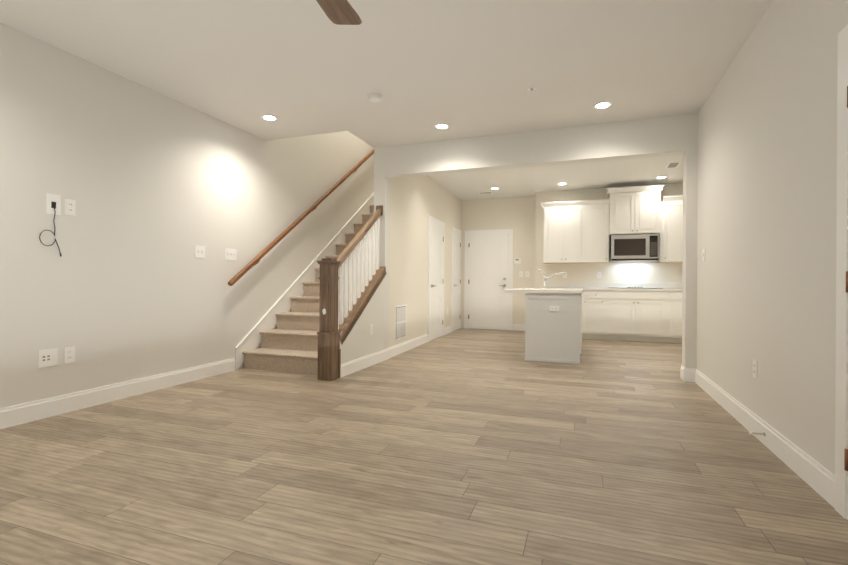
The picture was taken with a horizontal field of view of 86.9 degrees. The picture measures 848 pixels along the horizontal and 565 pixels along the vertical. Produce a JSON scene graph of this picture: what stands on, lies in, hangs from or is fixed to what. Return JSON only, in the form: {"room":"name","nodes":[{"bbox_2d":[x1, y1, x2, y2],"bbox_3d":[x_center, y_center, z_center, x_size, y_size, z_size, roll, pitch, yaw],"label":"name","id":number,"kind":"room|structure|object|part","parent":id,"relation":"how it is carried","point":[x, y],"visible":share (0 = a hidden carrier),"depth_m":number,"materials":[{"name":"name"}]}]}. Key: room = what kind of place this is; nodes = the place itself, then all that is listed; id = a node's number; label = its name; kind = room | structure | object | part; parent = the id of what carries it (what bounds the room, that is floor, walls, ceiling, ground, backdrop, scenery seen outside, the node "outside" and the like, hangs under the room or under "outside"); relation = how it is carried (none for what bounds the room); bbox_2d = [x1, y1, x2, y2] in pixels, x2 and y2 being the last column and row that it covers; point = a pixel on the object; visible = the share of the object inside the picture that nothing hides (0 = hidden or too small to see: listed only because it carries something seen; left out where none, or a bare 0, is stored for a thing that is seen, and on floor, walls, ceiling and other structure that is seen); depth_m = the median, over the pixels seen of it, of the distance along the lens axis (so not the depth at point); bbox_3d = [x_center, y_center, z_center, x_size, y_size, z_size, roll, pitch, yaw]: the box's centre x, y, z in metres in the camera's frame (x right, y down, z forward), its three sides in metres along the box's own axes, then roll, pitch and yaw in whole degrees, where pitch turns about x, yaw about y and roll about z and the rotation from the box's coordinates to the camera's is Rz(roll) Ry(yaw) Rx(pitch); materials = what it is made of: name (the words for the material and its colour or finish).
{"room":"living room","nodes":[
{"label":"living room","id":0,"kind":"room"},
{"bbox_2d":[0,23,373,408],"bbox_3d":[-2.443,-1.810,4.301,0.139,5.600,12.710,0,0,20],"label":"wall","id":1,"kind":"structure","parent":0,"point":[127,285],"depth_m":3.90,"materials":[{"name":"white paint"}]},
{"bbox_2d":[38,348,57,367],"bbox_3d":[-2.762,0.555,3.289,0.008,0.125,0.125,0,0,20],"label":"outlet","id":2,"kind":"object","parent":1,"relation":"attached to","point":[47,357],"depth_m":3.28,"materials":[{"name":"white plastic"}]},
{"bbox_2d":[46,193,60,214],"bbox_3d":[-2.747,-0.580,3.316,0.006,0.150,0.095,0,0,20],"label":"outlet","id":3,"kind":"object","parent":1,"relation":"attached to","point":[52,200],"depth_m":3.31,"materials":[{"name":"white plastic"}]},
{"bbox_2d":[64,346,74,363],"bbox_3d":[-2.713,0.555,3.425,0.008,0.120,0.075,0,0,20],"label":"outlet","id":4,"kind":"object","parent":1,"relation":"attached to","point":[69,352],"depth_m":3.42,"materials":[{"name":"white plastic"}]},
{"bbox_2d":[65,199,75,215],"bbox_3d":[-2.707,-0.575,3.424,0.008,0.120,0.075,0,0,20],"label":"outlet","id":5,"kind":"object","parent":1,"relation":"attached to","point":[70,205],"depth_m":3.42,"materials":[{"name":"white plastic"}]},
{"bbox_2d":[0,358,234,428],"bbox_3d":[-3.321,0.920,1.729,0.015,0.137,7.035,0,0,20],"label":"baseboard","id":6,"kind":"structure","parent":1,"relation":"attached to","point":[19,414],"depth_m":3.65,"materials":[{"name":"white paint"}]},
{"bbox_2d":[195,245,204,257],"bbox_3d":[-2.290,-0.315,4.580,0.015,0.125,0.125,0,0,20],"label":"light switch","id":7,"kind":"object","parent":1,"relation":"attached to","point":[199,250],"depth_m":4.57,"materials":[{"name":"white plastic"}]},
{"bbox_2d":[225,248,236,259],"bbox_3d":[-2.147,-0.315,4.980,0.015,0.125,0.170,0,0,20],"label":"light switch","id":8,"kind":"object","parent":1,"relation":"attached to","point":[230,254],"depth_m":4.97,"materials":[{"name":"white plastic"}]},
{"bbox_2d":[235,244,327,369],"bbox_3d":[-1.393,-0.612,7.064,0.024,3.205,4.280,0,0,20],"label":"trim","id":9,"kind":"structure","parent":1,"relation":"attached to","point":[252,337],"depth_m":5.71,"materials":[{"name":"white paint"}]},
{"bbox_2d":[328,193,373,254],"bbox_3d":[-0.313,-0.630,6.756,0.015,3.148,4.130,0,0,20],"label":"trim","id":10,"kind":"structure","parent":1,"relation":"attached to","point":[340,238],"depth_m":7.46,"materials":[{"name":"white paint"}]},
{"bbox_2d":[340,272,384,363],"bbox_3d":[-0.772,0.413,5.233,0.160,1.167,1.124,0,0,20],"label":"wall","id":11,"kind":"structure","parent":0,"point":[360,341],"depth_m":5.31,"materials":[{"name":"white paint"}]},
{"bbox_2d":[370,324,372,334],"bbox_3d":[-0.632,0.562,5.377,0.008,0.120,0.075,0,0,20],"label":"outlet","id":12,"kind":"object","parent":11,"relation":"attached to","point":[371,328],"visible":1,"depth_m":5.37,"materials":[{"name":"white plastic"}]},
{"bbox_2d":[340,325,451,377],"bbox_3d":[-0.162,0.929,6.844,0.124,0.137,4.559,0,0,20],"label":"baseboard","id":13,"kind":"structure","parent":11,"relation":"attached to","point":[347,368],"depth_m":5.64,"materials":[{"name":"white paint"}]},
{"bbox_2d":[374,147,389,349],"bbox_3d":[-0.543,-1.803,5.835,0.160,5.600,0.160,0,0,20],"label":"wall column","id":14,"kind":"structure","parent":0,"point":[381,188],"depth_m":5.77,"materials":[{"name":"white paint"}]},
{"bbox_2d":[0,0,772,147],"bbox_3d":[-0.855,-1.888,1.485,4.790,0.300,8.240,0,0,20],"label":"ceiling","id":15,"kind":"structure","parent":0,"point":[460,68],"depth_m":3.45,"materials":[{"name":"white paint"}]},
{"bbox_2d":[261,115,277,120],"bbox_3d":[-1.637,-1.744,4.740,0.170,0.006,0.170,0,0,20],"label":"recessed light","id":16,"kind":"object","parent":15,"relation":"in","point":[270,117],"visible":1,"depth_m":4.72,"materials":[{"name":"white paint"}]},
{"bbox_2d":[316,0,361,24],"bbox_3d":[-0.598,-1.537,1.822,1.407,0.400,1.381,0,0,20],"label":"ceiling fan","id":17,"kind":"object","parent":15,"relation":"hanging from","point":[340,12],"visible":1,"depth_m":2.37,"materials":[{"name":"brown wood"}]},
{"bbox_2d":[367,93,382,101],"bbox_3d":[-0.458,-1.722,4.179,0.140,0.035,0.140,0,0,20],"label":"smoke detector","id":18,"kind":"object","parent":15,"relation":"attached to","point":[374,97],"visible":1,"depth_m":4.14,"materials":[{"name":"white plastic"}]},
{"bbox_2d":[434,124,449,128],"bbox_3d":[0.199,-1.735,4.974,0.170,0.006,0.170,0,0,20],"label":"recessed light","id":19,"kind":"object","parent":15,"relation":"in","point":[441,126],"visible":1,"depth_m":4.97,"materials":[{"name":"white paint"}]},
{"bbox_2d":[527,86,535,90],"bbox_3d":[0.961,-1.722,3.989,0.076,0.020,0.076,0,0,20],"label":"sprinkler","id":20,"kind":"object","parent":15,"relation":"attached to","point":[532,88],"visible":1,"depth_m":3.98,"materials":[{"name":"white plastic"}]},
{"bbox_2d":[593,102,611,108],"bbox_3d":[1.742,-1.726,4.357,0.170,0.006,0.170,0,0,20],"label":"recessed light","id":21,"kind":"object","parent":15,"relation":"in","point":[600,105],"visible":1,"depth_m":4.35,"materials":[{"name":"white paint"}]},
{"bbox_2d":[0,328,847,564],"bbox_3d":[0.430,1.036,3.323,6.600,0.060,13.170,0,0,20],"label":"floor","id":22,"kind":"structure","parent":0,"point":[462,446],"depth_m":2.36,"materials":[{"name":"beige wood"}]},
{"bbox_2d":[228,149,386,380],"bbox_3d":[-0.620,-1.062,7.295,1.312,4.113,5.597,0,0,20],"label":"staircase","id":23,"kind":"structure","parent":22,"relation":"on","point":[307,334],"depth_m":5.16,"materials":[{"name":"carpet"}]},
{"bbox_3d":[-1.344,-1.542,6.998,0.052,0.050,5.496,0,35,20],"label":"wall handrail","id":24,"kind":"part","parent":23,"relation":"part of","materials":[{"name":"brown wood"}]},
{"bbox_3d":[-0.984,0.375,4.627,0.180,1.242,0.180,0,0,20],"label":"newel post","id":25,"kind":"part","parent":23,"relation":"part of","materials":[{"name":"brown wood"}]},
{"bbox_3d":[-0.758,-0.541,5.242,0.066,0.062,1.375,0,35,20],"label":"balustrade handrail","id":26,"kind":"part","parent":23,"relation":"part of","materials":[{"name":"brown wood"}]},
{"bbox_3d":[-0.757,0.231,5.257,0.170,0.115,1.375,0,35,20],"label":"balustrade shoe rail","id":27,"kind":"part","parent":23,"relation":"part of","materials":[{"name":"brown wood"}]},
{"bbox_2d":[525,293,581,363],"bbox_3d":[1.881,0.571,6.365,0.696,0.874,1.523,0,0,20],"label":"kitchen island","id":28,"kind":"object","parent":22,"relation":"on","point":[553,324],"depth_m":5.65,"materials":[{"name":"white paint"}]},
{"bbox_2d":[505,289,582,292],"bbox_3d":[1.767,0.113,6.413,0.960,0.040,1.570,0,0,20],"label":"island countertop","id":29,"kind":"structure","parent":28,"relation":"on","point":[506,290],"depth_m":5.72,"materials":[{"name":"white stone"}]},
{"bbox_2d":[538,269,564,288],"bbox_3d":[1.879,-0.053,6.591,0.386,0.293,0.054,0,0,20],"label":"faucet","id":30,"kind":"object","parent":29,"relation":"on","point":[560,273],"depth_m":6.60,"materials":[{"name":"silver metal"}]},
{"bbox_2d":[549,306,558,311],"bbox_3d":[1.644,0.329,5.645,0.116,0.072,0.008,0,0,20],"label":"outlet","id":31,"kind":"object","parent":28,"relation":"attached to","point":[551,308],"depth_m":5.64,"materials":[{"name":"white plastic"}]},
{"bbox_2d":[582,290,589,338],"bbox_3d":[2.808,0.572,8.265,0.383,0.874,0.618,0,0,20],"label":"base cabinet","id":32,"kind":"object","parent":22,"relation":"on","point":[586,293],"depth_m":7.93,"materials":[{"name":"white paint"}]},
{"bbox_2d":[546,282,681,290],"bbox_3d":[3.675,0.069,7.943,3.018,0.145,0.638,0,0,20],"label":"countertop","id":33,"kind":"structure","parent":32,"relation":"on","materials":[{"name":"stone"}]},
{"bbox_2d":[607,287,662,288],"bbox_3d":[3.727,0.088,7.936,0.860,0.024,0.480,0,0,20],"label":"cooktop","id":34,"kind":"object","parent":33,"relation":"in","point":[607,287],"depth_m":7.75,"materials":[{"name":"black glass"}]},
{"bbox_2d":[586,290,605,339],"bbox_3d":[3.130,0.574,8.149,0.302,0.874,0.618,0,0,20],"label":"base cabinet","id":35,"kind":"object","parent":22,"relation":"on","point":[596,312],"depth_m":7.86,"materials":[{"name":"white paint"}]},
{"bbox_2d":[606,290,669,342],"bbox_3d":[3.729,0.578,7.934,0.970,0.874,0.618,0,0,20],"label":"base cabinet","id":36,"kind":"object","parent":22,"relation":"on","point":[639,311],"depth_m":7.64,"materials":[{"name":"white paint"}]},
{"bbox_2d":[670,290,681,342],"bbox_3d":[4.409,0.582,7.690,0.475,0.874,0.618,0,0,20],"label":"base cabinet","id":37,"kind":"object","parent":22,"relation":"on","point":[675,295],"depth_m":7.44,"materials":[{"name":"white paint"}]},
{"bbox_2d":[389,175,460,346],"bbox_3d":[0.110,-1.802,7.856,0.145,5.600,4.093,0,0,18],"label":"wall","id":38,"kind":"structure","parent":0,"point":[415,201],"depth_m":6.91,"materials":[{"name":"beige paint"}]},
{"bbox_2d":[395,304,406,340],"bbox_3d":[-0.322,0.558,6.323,0.010,0.480,0.430,0,0,18],"label":"air vent","id":39,"kind":"object","parent":38,"relation":"in","point":[400,321],"visible":1,"depth_m":6.29,"materials":[{"name":"white metal"}]},
{"bbox_2d":[430,222,443,340],"bbox_3d":[0.252,-0.020,7.969,0.068,2.020,0.796,0,0,18],"label":"hall door","id":40,"kind":"structure","parent":38,"relation":"in","point":[436,288],"depth_m":7.96,"materials":[{"name":"white paint"}]},
{"bbox_2d":[427,215,461,341],"bbox_3d":[0.438,-0.065,8.626,0.020,2.125,2.360,0,0,18],"label":"door frame","id":41,"kind":"structure","parent":38,"relation":"attached to","point":[439,223],"depth_m":8.37,"materials":[{"name":"white paint"}]},
{"bbox_2d":[453,232,460,330],"bbox_3d":[0.710,-0.020,9.377,0.068,2.020,0.596,0,0,18],"label":"hall door","id":42,"kind":"structure","parent":38,"relation":"in","point":[456,290],"depth_m":9.37,"materials":[{"name":"white paint"}]},
{"bbox_2d":[461,196,535,329],"bbox_3d":[1.577,-0.492,9.546,1.660,2.990,0.120,0,0,20],"label":"wall","id":43,"kind":"structure","parent":0,"point":[517,215],"depth_m":9.37,"materials":[{"name":"beige paint"}]},
{"bbox_2d":[468,234,507,329],"bbox_3d":[1.356,-0.017,9.523,0.856,2.020,0.068,0,0,20],"label":"back door","id":44,"kind":"structure","parent":43,"relation":"in","point":[488,280],"depth_m":9.54,"materials":[{"name":"white paint"}]},
{"bbox_2d":[464,229,512,329],"bbox_3d":[1.372,-0.061,9.545,1.040,2.125,0.020,0,0,20],"label":"door frame","id":45,"kind":"structure","parent":43,"relation":"attached to","point":[499,231],"depth_m":9.52,"materials":[{"name":"white paint"}]},
{"bbox_2d":[514,258,520,263],"bbox_3d":[1.953,-0.450,9.336,0.130,0.110,0.022,0,0,20],"label":"thermostat","id":46,"kind":"object","parent":43,"relation":"attached to","point":[517,260],"depth_m":9.33,"materials":[{"name":"white plastic"}]},
{"bbox_2d":[513,324,524,330],"bbox_3d":[2.098,0.937,9.287,0.490,0.137,0.015,0,0,20],"label":"baseboard","id":47,"kind":"structure","parent":43,"relation":"attached to","point":[516,327],"depth_m":9.33,"materials":[{"name":"white paint"}]},
{"bbox_2d":[385,113,697,177],"bbox_3d":[1.174,-1.698,5.219,3.490,0.670,0.160,0,0,20],"label":"beam","id":48,"kind":"structure","parent":0,"point":[656,137],"depth_m":5.05,"materials":[{"name":"white paint"}]},
{"bbox_2d":[428,155,682,199],"bbox_3d":[2.389,-1.904,7.030,4.848,0.250,4.070,0,0,20],"label":"ceiling","id":49,"kind":"structure","parent":0,"point":[521,182],"depth_m":7.62,"materials":[{"name":"white paint"}]},
{"bbox_2d":[666,162,680,167],"bbox_3d":[3.753,-1.768,6.737,0.160,0.006,0.320,0,0,20],"label":"ceiling vent","id":50,"kind":"object","parent":49,"relation":"in","point":[673,165],"depth_m":6.75,"materials":[{"name":"white metal"}]},
{"bbox_2d":[535,183,682,287],"bbox_3d":[3.779,-0.479,8.310,3.320,2.990,0.120,0,0,20],"label":"wall","id":51,"kind":"structure","parent":0,"point":[651,271],"depth_m":8.45,"materials":[{"name":"beige paint"}]},
{"bbox_2d":[540,201,563,263],"bbox_3d":[2.451,-0.936,8.523,0.422,1.130,0.373,0,0,20],"label":"upper cabinet","id":52,"kind":"object","parent":51,"relation":"attached to","point":[553,251],"depth_m":8.37,"materials":[{"name":"white paint"}]},
{"bbox_2d":[564,201,583,263],"bbox_3d":[2.795,-0.934,8.400,0.309,1.130,0.373,0,0,20],"label":"upper cabinet","id":53,"kind":"object","parent":51,"relation":"attached to","point":[573,210],"depth_m":8.25,"materials":[{"name":"white paint"}]},
{"bbox_2d":[584,199,611,262],"bbox_3d":[3.164,-0.932,8.267,0.474,1.130,0.373,0,0,20],"label":"upper cabinet","id":54,"kind":"object","parent":51,"relation":"attached to","point":[596,246],"depth_m":8.13,"materials":[{"name":"white paint"}]},
{"bbox_2d":[604,185,663,236],"bbox_3d":[3.757,-1.264,8.012,0.920,0.820,0.453,0,0,20],"label":"upper cabinet","id":55,"kind":"object","parent":51,"relation":"attached to","point":[640,224],"depth_m":7.83,"materials":[{"name":"white paint"}]},
{"bbox_2d":[612,233,659,260],"bbox_3d":[3.757,-0.613,8.023,0.760,0.458,0.431,0,0,20],"label":"microwave","id":56,"kind":"object","parent":51,"relation":"attached to","point":[625,246],"depth_m":7.82,"materials":[{"name":"silver metal"}]},
{"bbox_2d":[657,195,682,262],"bbox_3d":[4.342,-0.925,7.863,0.395,1.130,0.338,0,0,20],"label":"upper cabinet","id":57,"kind":"object","parent":51,"relation":"attached to","point":[671,241],"depth_m":7.71,"materials":[{"name":"white paint"}]},
{"bbox_2d":[682,150,697,368],"bbox_3d":[2.762,-0.169,4.649,0.100,2.370,0.160,0,0,20],"label":"wall","id":58,"kind":"structure","parent":0,"point":[689,280],"depth_m":4.58,"materials":[{"name":"white paint"}]},
{"bbox_2d":[696,0,847,474],"bbox_3d":[1.429,-0.505,0.601,0.120,3.040,8.360,0,0,20],"label":"wall","id":59,"kind":"structure","parent":0,"point":[767,198],"depth_m":2.67,"materials":[{"name":"white paint"}]},
{"bbox_2d":[753,359,757,378],"bbox_3d":[2.210,0.576,2.987,0.008,0.120,0.075,0,0,20],"label":"outlet","id":60,"kind":"object","parent":59,"relation":"attached to","point":[755,368],"visible":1,"depth_m":2.97,"materials":[{"name":"white plastic"}]},
{"bbox_2d":[692,369,834,507],"bbox_3d":[2.312,0.948,3.285,0.015,0.137,2.740,0,0,20],"label":"baseboard","id":61,"kind":"structure","parent":59,"relation":"attached to","point":[816,476],"depth_m":2.60,"materials":[{"name":"white paint"}]},
{"bbox_2d":[749,432,765,435],"bbox_3d":[2.085,0.946,2.798,0.082,0.023,0.024,0,0,20],"label":"doorstop","id":62,"kind":"object","parent":61,"relation":"attached to","point":[763,434],"visible":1,"depth_m":2.79,"materials":[{"name":"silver metal"}]},
{"bbox_2d":[835,24,847,519],"bbox_3d":[1.682,-0.047,1.524,0.020,2.125,1.000,0,0,20],"label":"door frame","id":63,"kind":"structure","parent":59,"relation":"attached to","point":[841,435],"depth_m":1.95,"materials":[{"name":"white paint"}]},
{"bbox_2d":[844,86,847,470],"bbox_3d":[1.660,-0.003,1.541,0.068,2.020,0.816,0,0,20],"label":"door hinges","id":64,"kind":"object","parent":59,"relation":"in","point":[845,459],"depth_m":1.91,"materials":[{"name":"brown metal"}]}
]}

